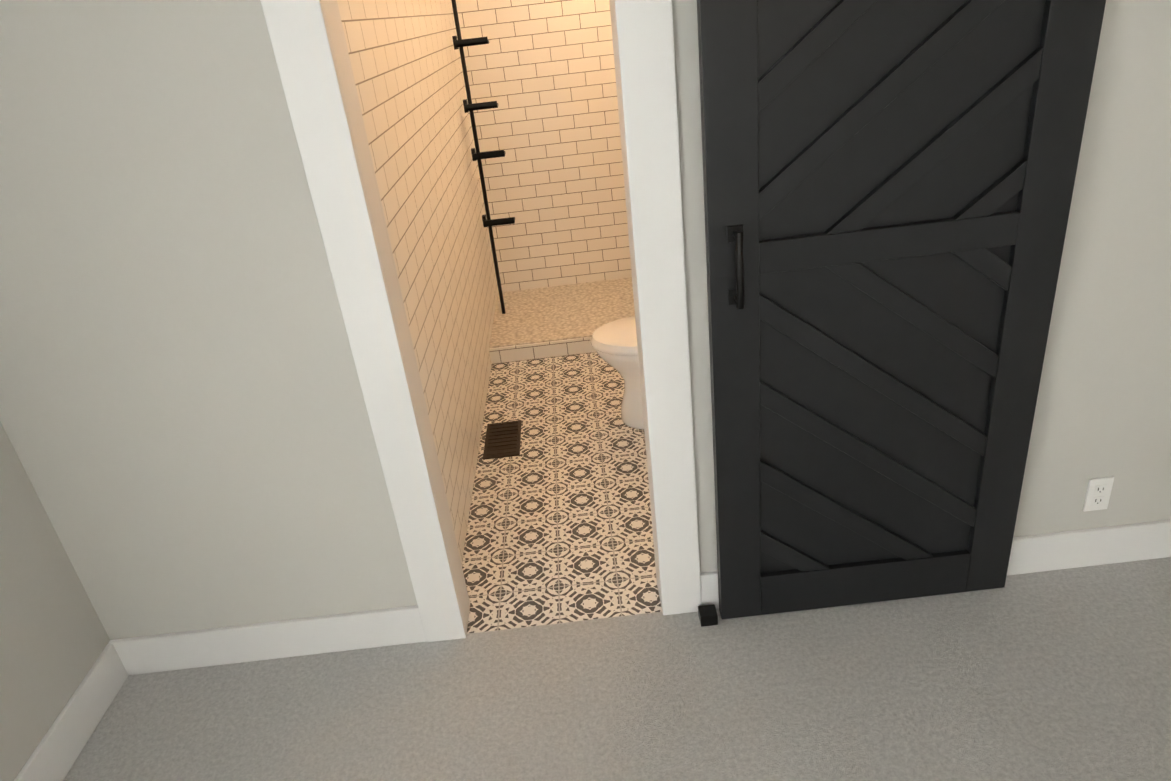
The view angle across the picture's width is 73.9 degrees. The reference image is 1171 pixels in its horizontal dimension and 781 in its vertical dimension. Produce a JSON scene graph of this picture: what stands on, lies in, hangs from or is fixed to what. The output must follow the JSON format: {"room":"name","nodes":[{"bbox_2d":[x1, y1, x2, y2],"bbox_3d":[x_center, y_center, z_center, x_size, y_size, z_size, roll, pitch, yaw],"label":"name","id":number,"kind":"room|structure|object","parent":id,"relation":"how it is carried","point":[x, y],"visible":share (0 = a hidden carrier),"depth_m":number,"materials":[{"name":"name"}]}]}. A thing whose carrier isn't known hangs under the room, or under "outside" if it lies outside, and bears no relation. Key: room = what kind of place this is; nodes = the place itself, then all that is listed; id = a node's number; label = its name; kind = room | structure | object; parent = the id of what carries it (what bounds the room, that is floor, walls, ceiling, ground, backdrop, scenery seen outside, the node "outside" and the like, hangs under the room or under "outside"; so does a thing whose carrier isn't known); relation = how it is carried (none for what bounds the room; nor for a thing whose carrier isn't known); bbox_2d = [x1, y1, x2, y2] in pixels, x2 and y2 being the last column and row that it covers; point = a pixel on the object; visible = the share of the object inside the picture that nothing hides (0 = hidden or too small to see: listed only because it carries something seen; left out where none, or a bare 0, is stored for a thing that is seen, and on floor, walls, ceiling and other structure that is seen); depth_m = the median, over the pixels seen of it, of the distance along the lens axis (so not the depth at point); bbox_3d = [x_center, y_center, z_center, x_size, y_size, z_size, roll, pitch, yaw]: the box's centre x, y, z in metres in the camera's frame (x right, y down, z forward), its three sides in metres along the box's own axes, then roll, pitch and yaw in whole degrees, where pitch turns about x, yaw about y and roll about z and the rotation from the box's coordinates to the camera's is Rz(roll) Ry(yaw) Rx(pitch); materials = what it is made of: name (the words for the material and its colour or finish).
{"room":"bedroom","nodes":[
{"label":"bedroom","id":0,"kind":"room"},
{"bbox_2d":[0,421,109,780],"bbox_3d":[-1.514,1.198,-0.833,0.120,2.440,6.465,-7,26,0],"label":"wall","id":1,"kind":"structure","parent":0,"point":[54,639],"depth_m":2.13,"materials":[{"name":"paint"}]},
{"bbox_2d":[14,643,127,780],"bbox_3d":[-1.325,2.218,-0.331,0.019,0.140,6.209,-7,26,0],"label":"baseboard","id":2,"kind":"structure","parent":1,"relation":"attached to","point":[59,747],"depth_m":2.19,"materials":[{"name":"paint"}]},
{"bbox_2d":[337,0,497,563],"bbox_3d":[-0.691,-0.995,3.374,0.120,2.440,2.935,-7,26,0],"label":"wall","id":3,"kind":"structure","parent":0,"point":[404,57],"depth_m":2.99,"materials":[{"name":"tile"}]},
{"bbox_2d":[450,0,631,292],"bbox_3d":[-0.058,-1.750,4.741,1.540,2.440,0.120,-7,26,0],"label":"wall","id":4,"kind":"structure","parent":0,"point":[541,73],"depth_m":4.76,"materials":[{"name":"tile"}]},
{"bbox_2d":[462,352,661,633],"bbox_3d":[0.170,0.280,3.455,1.540,0.080,2.115,-7,26,0],"label":"floor","id":5,"kind":"structure","parent":0,"point":[559,528],"depth_m":3.06,"materials":[{"name":"tile"}]},
{"bbox_2d":[483,420,521,459],"bbox_3d":[-0.382,0.224,3.597,0.165,0.009,0.320,-7,26,0],"label":"floor vent","id":6,"kind":"object","parent":5,"relation":"in","point":[502,439],"visible":1,"depth_m":3.58,"materials":[{"name":"metal"}]},
{"bbox_2d":[590,316,643,428],"bbox_3d":[0.382,-0.241,3.453,0.721,0.805,0.450,-7,26,0],"label":"toilet","id":7,"kind":"object","parent":5,"relation":"on","point":[614,344],"visible":0.27,"depth_m":3.43,"materials":[{"name":"ceramic"}]},
{"bbox_2d":[489,277,634,363],"bbox_3d":[0.093,-0.439,4.802,1.300,0.180,0.940,-7,26,0],"label":"floor","id":8,"kind":"structure","parent":0,"point":[549,322],"depth_m":4.65,"materials":[{"name":"tile"}]},
{"bbox_2d":[451,0,514,313],"bbox_3d":[-0.570,-1.526,4.299,0.185,2.340,0.100,-7,26,0],"label":"pole","id":9,"kind":"object","parent":8,"relation":"on","point":[460,43],"visible":1,"depth_m":4.34,"materials":[{"name":"black metal"}]},
{"bbox_2d":[0,0,1170,639],"bbox_3d":[0.704,-0.473,2.000,4.884,2.440,0.120,-7,26,0],"label":"wall","id":10,"kind":"structure","parent":0,"point":[184,420],"depth_m":2.02,"materials":[{"name":"paint"}]},
{"bbox_2d":[260,0,701,641],"bbox_3d":[-0.188,-0.292,2.038,0.910,2.270,0.164,-7,26,0],"label":"door frame","id":11,"kind":"structure","parent":10,"relation":"attached to","point":[310,74],"depth_m":1.98,"materials":[{"name":"paint"}]},
{"bbox_2d":[108,519,1170,674],"bbox_3d":[0.827,0.581,2.449,4.644,0.140,0.016,-7,26,0],"label":"baseboard","id":12,"kind":"structure","parent":10,"relation":"attached to","point":[404,625],"depth_m":2.44,"materials":[{"name":"paint"}]},
{"bbox_2d":[697,0,1105,626],"bbox_3d":[0.702,-0.383,1.878,0.942,2.389,0.104,-7,26,0],"label":"barn door","id":13,"kind":"structure","parent":10,"relation":"in","point":[889,186],"depth_m":1.94,"materials":[{"name":"black wood"}]},
{"bbox_2d":[1083,476,1114,511],"bbox_3d":[1.557,0.315,2.361,0.072,0.116,0.008,-7,26,0],"label":"electrical outlet","id":14,"kind":"object","parent":10,"relation":"attached to","point":[1098,494],"visible":1,"depth_m":2.36,"materials":[{"name":"plastic"}]},
{"bbox_2d":[63,557,1170,780],"bbox_3d":[0.928,2.090,-0.333,4.764,0.100,6.345,-7,26,0],"label":"floor carpet","id":15,"kind":"object","parent":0,"point":[1059,675],"depth_m":2.18,"materials":[{"name":"grey carpet"}]}
]}

